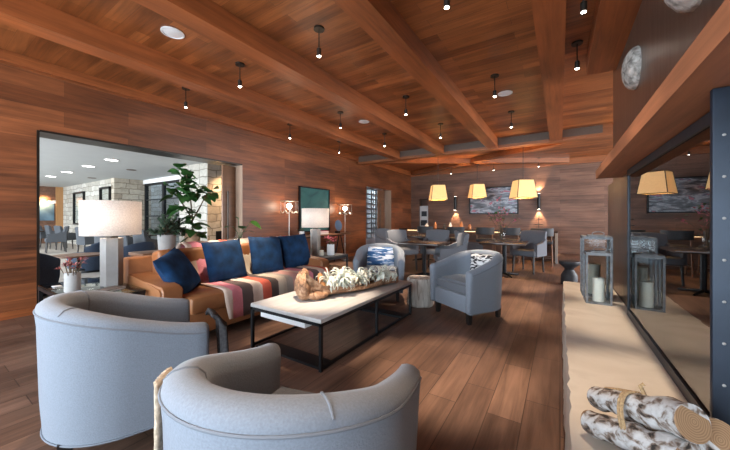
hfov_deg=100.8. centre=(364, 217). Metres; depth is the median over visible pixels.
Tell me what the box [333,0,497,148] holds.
ceiling beam
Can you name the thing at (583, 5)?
pendant spotlight
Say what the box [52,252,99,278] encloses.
round table
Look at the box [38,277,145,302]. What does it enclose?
glass side table
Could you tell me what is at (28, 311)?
baseboard
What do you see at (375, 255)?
throw pillow
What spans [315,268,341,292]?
air plant
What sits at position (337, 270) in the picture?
air plant
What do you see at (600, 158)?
trim
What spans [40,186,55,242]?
wall
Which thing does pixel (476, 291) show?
tub chair
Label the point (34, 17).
ceiling beam
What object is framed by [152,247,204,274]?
cushion
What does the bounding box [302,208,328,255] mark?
table lamp
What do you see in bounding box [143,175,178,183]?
beam
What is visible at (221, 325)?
chair arm
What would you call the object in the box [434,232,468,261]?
dining chair
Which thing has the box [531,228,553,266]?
bar stool
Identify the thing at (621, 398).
jute twine
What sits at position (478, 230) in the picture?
dining chair
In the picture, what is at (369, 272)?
air plant
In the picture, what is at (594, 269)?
pillar candle
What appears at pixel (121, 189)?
wall
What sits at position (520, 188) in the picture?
pendant
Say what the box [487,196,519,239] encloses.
flower arrangement
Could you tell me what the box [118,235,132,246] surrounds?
dining chair
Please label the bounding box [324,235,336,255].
flower vase
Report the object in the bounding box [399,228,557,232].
countertop
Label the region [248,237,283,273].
sofa pillow
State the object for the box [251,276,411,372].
coffee table
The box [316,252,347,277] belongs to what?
end table
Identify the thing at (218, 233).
stone fireplace
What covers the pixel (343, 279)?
air plant
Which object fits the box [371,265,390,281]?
air plant
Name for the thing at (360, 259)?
tub chair
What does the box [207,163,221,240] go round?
wall
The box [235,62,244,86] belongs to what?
pendant spotlight
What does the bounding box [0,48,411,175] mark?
trim
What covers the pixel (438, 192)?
pendant
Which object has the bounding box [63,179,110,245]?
stone wall
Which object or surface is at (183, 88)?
pendant spotlight
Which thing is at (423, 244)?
dining table
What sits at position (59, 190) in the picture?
trim
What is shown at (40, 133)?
trim opening
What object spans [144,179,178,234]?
window
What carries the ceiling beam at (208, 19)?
attached to the ceiling at (473, 41)
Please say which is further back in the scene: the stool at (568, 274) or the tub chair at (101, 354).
the stool at (568, 274)
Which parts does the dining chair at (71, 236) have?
backrest, arm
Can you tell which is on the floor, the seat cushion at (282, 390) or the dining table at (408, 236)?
the dining table at (408, 236)
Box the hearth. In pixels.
[562,281,687,449]
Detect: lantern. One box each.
[580,231,612,298]
[583,247,611,305]
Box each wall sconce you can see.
[454,197,456,209]
[537,193,539,208]
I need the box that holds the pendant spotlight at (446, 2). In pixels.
[444,0,449,8]
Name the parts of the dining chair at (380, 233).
arm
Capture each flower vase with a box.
[55,256,85,292]
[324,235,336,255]
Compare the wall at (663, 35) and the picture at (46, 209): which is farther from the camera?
the picture at (46, 209)
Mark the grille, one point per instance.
(170, 32)
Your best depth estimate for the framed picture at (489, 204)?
11.38 m
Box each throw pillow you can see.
[366,247,393,265]
[470,253,491,269]
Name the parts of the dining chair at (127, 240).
arm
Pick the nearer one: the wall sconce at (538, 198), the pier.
the pier
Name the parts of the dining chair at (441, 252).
seat, arm, arm, backrest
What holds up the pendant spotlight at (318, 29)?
hanging from the ceiling at (473, 41)
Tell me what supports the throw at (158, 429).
hanging from the tub chair at (235, 400)
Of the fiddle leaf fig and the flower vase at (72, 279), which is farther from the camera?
the fiddle leaf fig
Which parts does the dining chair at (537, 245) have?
leg, arm, seat, leg, backrest, arm, leg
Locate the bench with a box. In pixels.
[366,238,374,243]
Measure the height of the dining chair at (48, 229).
0.926 m
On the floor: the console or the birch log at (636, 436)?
the console
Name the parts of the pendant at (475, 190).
lamp shade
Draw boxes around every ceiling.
[0,0,612,171]
[40,137,201,186]
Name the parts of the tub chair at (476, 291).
leg, rail, leg, leg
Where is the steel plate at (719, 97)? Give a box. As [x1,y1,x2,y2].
[710,86,729,425]
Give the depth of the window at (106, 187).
11.56 m
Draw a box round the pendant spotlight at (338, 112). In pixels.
[337,111,342,127]
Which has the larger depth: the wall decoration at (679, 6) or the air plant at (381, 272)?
the air plant at (381, 272)
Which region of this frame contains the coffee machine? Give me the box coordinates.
[420,206,427,225]
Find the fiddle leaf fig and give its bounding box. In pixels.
[159,163,218,242]
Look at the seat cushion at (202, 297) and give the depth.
2.95 m
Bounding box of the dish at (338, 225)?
[335,220,341,232]
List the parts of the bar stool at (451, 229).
backrest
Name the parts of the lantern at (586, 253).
glass, lid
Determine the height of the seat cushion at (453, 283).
0.150 m
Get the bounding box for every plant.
[146,212,186,249]
[224,216,260,238]
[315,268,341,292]
[329,266,353,286]
[334,273,355,290]
[347,268,369,286]
[359,266,378,281]
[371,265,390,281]
[381,266,396,280]
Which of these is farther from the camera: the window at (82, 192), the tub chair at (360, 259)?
the window at (82, 192)
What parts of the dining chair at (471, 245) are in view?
backrest, arm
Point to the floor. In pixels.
(492, 382)
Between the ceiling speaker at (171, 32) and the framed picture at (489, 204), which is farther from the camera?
the framed picture at (489, 204)
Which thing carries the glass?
on the end table at (336, 255)
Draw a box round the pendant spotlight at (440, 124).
[438,123,442,137]
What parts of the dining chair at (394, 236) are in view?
arm, backrest, seat, arm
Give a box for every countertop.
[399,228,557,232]
[399,228,557,263]
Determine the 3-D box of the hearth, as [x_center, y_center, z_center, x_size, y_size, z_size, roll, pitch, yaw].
[1.575,0.990,1.971,0.476,0.420,3.920,0,0,33]
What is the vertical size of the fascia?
0.165 m
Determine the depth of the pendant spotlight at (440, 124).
6.24 m
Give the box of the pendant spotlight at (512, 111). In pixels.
[508,110,514,127]
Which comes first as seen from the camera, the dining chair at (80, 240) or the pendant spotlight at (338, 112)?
the pendant spotlight at (338, 112)
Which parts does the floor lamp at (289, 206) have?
lamp shade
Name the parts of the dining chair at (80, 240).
backrest, arm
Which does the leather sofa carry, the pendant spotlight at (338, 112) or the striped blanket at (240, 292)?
the striped blanket at (240, 292)
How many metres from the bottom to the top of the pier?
2.700 m
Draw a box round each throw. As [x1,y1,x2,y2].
[153,367,172,449]
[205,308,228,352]
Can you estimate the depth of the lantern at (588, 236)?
3.03 m
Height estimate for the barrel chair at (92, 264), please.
0.750 m
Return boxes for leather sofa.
[122,243,328,330]
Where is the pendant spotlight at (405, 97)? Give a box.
[402,95,408,114]
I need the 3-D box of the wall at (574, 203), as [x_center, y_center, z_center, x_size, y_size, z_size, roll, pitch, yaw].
[6.359,-0.450,10.678,10.900,3.300,0.360,0,0,33]
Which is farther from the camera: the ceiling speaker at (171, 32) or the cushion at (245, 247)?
the cushion at (245, 247)
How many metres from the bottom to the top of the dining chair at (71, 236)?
0.926 m
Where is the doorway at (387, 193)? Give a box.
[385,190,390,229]
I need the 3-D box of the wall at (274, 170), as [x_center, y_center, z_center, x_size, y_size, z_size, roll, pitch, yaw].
[-2.149,-0.310,7.161,0.380,3.020,15.500,0,0,33]
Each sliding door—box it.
[222,165,235,239]
[377,190,384,228]
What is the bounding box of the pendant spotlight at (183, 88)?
[182,87,189,107]
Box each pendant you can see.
[428,184,447,200]
[468,164,486,197]
[509,179,537,198]
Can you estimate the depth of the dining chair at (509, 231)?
7.91 m
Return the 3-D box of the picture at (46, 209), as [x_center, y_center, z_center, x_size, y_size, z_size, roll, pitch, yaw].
[-15.126,-0.370,14.219,0.140,0.980,0.720,0,0,33]
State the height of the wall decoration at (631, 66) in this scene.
0.354 m
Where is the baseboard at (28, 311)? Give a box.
[0,253,354,320]
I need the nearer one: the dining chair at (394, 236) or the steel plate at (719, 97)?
the steel plate at (719, 97)
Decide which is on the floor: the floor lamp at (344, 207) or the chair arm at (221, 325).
the floor lamp at (344, 207)
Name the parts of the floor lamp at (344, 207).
lamp shade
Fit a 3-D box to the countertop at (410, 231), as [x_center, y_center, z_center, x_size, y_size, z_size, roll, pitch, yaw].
[3.260,0.775,9.382,4.600,0.850,0.600,0,0,33]
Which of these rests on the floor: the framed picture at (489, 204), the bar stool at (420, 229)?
the bar stool at (420, 229)
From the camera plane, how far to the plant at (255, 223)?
4.91 m
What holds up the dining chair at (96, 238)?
on the floor
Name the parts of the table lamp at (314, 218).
lamp shade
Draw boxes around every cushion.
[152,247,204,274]
[183,284,225,314]
[241,243,249,254]
[272,386,315,394]
[362,265,396,274]
[437,274,465,294]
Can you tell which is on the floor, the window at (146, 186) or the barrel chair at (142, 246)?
the barrel chair at (142, 246)
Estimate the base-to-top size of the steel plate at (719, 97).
1.170 m
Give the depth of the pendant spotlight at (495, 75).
4.12 m
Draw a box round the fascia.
[359,125,602,161]
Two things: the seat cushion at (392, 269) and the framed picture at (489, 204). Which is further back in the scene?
the framed picture at (489, 204)
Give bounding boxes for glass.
[319,250,323,255]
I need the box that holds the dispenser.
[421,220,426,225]
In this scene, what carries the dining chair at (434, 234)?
on the floor
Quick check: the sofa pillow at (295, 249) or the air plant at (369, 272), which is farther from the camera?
the sofa pillow at (295, 249)
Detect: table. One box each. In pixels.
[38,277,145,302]
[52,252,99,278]
[128,250,157,256]
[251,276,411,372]
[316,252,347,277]
[397,240,449,275]
[407,235,433,260]
[407,275,433,307]
[479,240,528,277]
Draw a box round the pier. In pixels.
[179,163,206,242]
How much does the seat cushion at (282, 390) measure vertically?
0.150 m
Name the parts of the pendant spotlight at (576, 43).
stem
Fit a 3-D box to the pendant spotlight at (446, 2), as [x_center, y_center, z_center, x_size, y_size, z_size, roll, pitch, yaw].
[0.645,-1.804,2.381,0.110,0.292,0.110,0,0,33]
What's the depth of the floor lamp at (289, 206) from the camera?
6.93 m
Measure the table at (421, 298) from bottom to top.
0.382 m
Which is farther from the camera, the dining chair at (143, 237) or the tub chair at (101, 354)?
the dining chair at (143, 237)
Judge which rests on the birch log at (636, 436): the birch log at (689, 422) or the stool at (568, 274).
the birch log at (689, 422)
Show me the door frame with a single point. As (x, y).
(239, 169)
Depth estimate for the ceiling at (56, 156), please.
8.31 m
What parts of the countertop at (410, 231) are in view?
panel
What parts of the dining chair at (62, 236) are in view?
arm, backrest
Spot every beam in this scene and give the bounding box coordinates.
[0,0,399,159]
[132,0,443,154]
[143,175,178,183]
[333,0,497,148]
[358,123,612,164]
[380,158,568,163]
[411,140,586,174]
[531,0,565,140]
[586,0,641,75]
[596,0,729,178]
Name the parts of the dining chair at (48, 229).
backrest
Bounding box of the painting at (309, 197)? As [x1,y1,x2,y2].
[299,186,329,231]
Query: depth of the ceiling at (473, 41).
3.84 m
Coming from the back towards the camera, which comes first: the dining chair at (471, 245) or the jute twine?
the dining chair at (471, 245)
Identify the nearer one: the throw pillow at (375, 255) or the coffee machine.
the throw pillow at (375, 255)
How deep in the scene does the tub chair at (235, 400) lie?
0.72 m
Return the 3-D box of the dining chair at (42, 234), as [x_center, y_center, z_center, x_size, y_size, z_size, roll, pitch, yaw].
[-13.321,0.738,12.536,0.580,0.926,0.610,0,0,21]
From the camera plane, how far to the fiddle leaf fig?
4.18 m
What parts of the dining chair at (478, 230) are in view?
backrest, seat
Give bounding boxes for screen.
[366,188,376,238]
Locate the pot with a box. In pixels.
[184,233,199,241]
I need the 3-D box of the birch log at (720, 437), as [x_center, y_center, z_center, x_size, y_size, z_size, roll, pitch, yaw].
[0.975,0.659,0.969,0.107,0.213,0.360,0,0,7]
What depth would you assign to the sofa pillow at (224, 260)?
3.51 m
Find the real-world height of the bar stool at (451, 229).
0.946 m
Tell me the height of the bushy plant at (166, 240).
0.527 m
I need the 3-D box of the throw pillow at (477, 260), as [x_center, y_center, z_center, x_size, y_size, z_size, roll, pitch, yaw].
[1.487,0.600,3.777,0.340,0.291,0.156,0,0,37]
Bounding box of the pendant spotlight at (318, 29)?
[314,25,323,57]
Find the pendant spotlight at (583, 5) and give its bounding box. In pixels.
[580,0,586,13]
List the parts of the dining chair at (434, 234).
seat, backrest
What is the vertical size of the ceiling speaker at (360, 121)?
0.008 m
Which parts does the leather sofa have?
frame, arm, arm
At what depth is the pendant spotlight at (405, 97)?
4.84 m
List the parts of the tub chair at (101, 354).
leg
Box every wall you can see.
[0,62,410,312]
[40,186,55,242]
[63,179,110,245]
[111,178,150,236]
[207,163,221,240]
[411,162,612,253]
[608,0,724,306]
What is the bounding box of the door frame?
[233,165,242,238]
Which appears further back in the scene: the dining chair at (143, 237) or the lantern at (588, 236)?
the dining chair at (143, 237)
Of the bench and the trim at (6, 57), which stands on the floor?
the bench
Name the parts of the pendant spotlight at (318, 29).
stem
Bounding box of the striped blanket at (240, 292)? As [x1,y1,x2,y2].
[176,235,328,318]
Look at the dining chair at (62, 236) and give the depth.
10.45 m
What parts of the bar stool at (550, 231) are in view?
backrest, leg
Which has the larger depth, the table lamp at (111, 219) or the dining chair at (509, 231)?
the dining chair at (509, 231)
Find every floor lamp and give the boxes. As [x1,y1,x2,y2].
[280,200,298,235]
[338,204,351,259]
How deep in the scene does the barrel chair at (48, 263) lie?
4.54 m
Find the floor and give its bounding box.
[0,243,605,449]
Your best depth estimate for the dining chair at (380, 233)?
7.91 m
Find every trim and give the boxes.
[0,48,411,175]
[56,187,62,242]
[410,155,606,176]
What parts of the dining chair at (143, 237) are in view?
backrest, arm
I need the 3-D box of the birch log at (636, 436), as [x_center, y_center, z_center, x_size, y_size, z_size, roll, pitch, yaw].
[0.845,0.689,0.953,0.098,0.165,0.313,0,0,-12]
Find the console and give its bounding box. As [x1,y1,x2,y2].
[290,232,350,260]
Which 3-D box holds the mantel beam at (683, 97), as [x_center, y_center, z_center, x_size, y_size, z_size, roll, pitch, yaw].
[1.512,-0.432,1.494,0.320,0.080,3.450,0,0,33]
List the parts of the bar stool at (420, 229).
backrest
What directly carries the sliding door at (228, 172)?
in the wall at (274, 170)
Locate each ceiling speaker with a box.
[160,26,184,38]
[359,120,368,123]
[498,90,512,95]
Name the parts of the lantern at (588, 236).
glass, lid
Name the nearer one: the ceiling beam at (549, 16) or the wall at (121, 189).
the ceiling beam at (549, 16)
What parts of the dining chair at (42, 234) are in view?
arm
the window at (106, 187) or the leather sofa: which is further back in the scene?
the window at (106, 187)
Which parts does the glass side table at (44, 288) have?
leg, glass, frame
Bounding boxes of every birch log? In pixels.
[580,410,700,449]
[587,386,711,444]
[624,417,729,449]
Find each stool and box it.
[417,226,432,257]
[447,227,464,243]
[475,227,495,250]
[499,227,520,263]
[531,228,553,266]
[558,260,579,283]
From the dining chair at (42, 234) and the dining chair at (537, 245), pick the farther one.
the dining chair at (42, 234)
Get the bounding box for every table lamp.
[79,200,141,286]
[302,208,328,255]
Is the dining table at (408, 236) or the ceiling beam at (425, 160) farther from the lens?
the ceiling beam at (425, 160)
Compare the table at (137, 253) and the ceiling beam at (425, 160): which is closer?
the table at (137, 253)
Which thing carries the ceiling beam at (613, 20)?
attached to the ceiling at (473, 41)
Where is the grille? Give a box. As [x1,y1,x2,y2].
[162,28,182,37]
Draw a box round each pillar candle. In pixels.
[588,263,600,293]
[592,276,604,301]
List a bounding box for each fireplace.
[216,231,221,239]
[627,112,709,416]
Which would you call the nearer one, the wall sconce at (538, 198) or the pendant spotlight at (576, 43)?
the pendant spotlight at (576, 43)
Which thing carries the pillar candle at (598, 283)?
in the lantern at (586, 253)
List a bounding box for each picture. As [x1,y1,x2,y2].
[40,200,53,220]
[469,186,518,213]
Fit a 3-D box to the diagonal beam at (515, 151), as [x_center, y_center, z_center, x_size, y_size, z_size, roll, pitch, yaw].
[3.843,-1.930,9.749,0.240,0.160,7.745,0,0,-27]
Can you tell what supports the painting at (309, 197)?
attached to the wall at (274, 170)
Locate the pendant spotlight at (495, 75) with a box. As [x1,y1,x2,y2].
[490,73,498,96]
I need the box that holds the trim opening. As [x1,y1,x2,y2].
[37,130,241,303]
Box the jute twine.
[604,382,655,430]
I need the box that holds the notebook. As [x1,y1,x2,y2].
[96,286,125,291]
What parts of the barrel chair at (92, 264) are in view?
seat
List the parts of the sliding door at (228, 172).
pull handle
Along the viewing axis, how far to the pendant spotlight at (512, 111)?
5.52 m
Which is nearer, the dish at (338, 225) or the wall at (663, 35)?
the wall at (663, 35)
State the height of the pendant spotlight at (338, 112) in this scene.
0.292 m
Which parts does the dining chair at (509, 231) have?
backrest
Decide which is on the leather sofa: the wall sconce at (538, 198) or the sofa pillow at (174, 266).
the sofa pillow at (174, 266)
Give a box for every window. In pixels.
[73,191,84,224]
[99,186,110,199]
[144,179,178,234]
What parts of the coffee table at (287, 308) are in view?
leg, drawer, foot plate, leg, leg, foot plate, leg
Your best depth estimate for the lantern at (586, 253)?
2.76 m
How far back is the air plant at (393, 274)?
3.55 m
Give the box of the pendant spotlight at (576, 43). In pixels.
[571,40,582,69]
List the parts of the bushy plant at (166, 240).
pot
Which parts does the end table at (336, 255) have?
frame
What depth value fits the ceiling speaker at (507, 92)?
4.72 m
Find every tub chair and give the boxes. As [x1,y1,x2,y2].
[33,290,208,449]
[158,343,421,449]
[353,243,404,301]
[430,250,502,324]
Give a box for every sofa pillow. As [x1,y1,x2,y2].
[153,247,200,293]
[201,239,246,282]
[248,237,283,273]
[278,234,310,267]
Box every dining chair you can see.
[40,225,55,247]
[44,225,67,248]
[44,226,69,252]
[53,225,77,250]
[75,227,93,251]
[94,236,104,243]
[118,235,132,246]
[132,230,157,249]
[374,228,388,242]
[386,229,418,270]
[420,229,449,266]
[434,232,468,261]
[454,230,482,250]
[510,230,546,274]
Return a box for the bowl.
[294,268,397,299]
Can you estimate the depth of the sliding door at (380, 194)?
11.41 m
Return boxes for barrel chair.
[40,253,60,296]
[67,242,99,272]
[123,242,154,257]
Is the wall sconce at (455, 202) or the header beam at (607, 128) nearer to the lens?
the header beam at (607, 128)

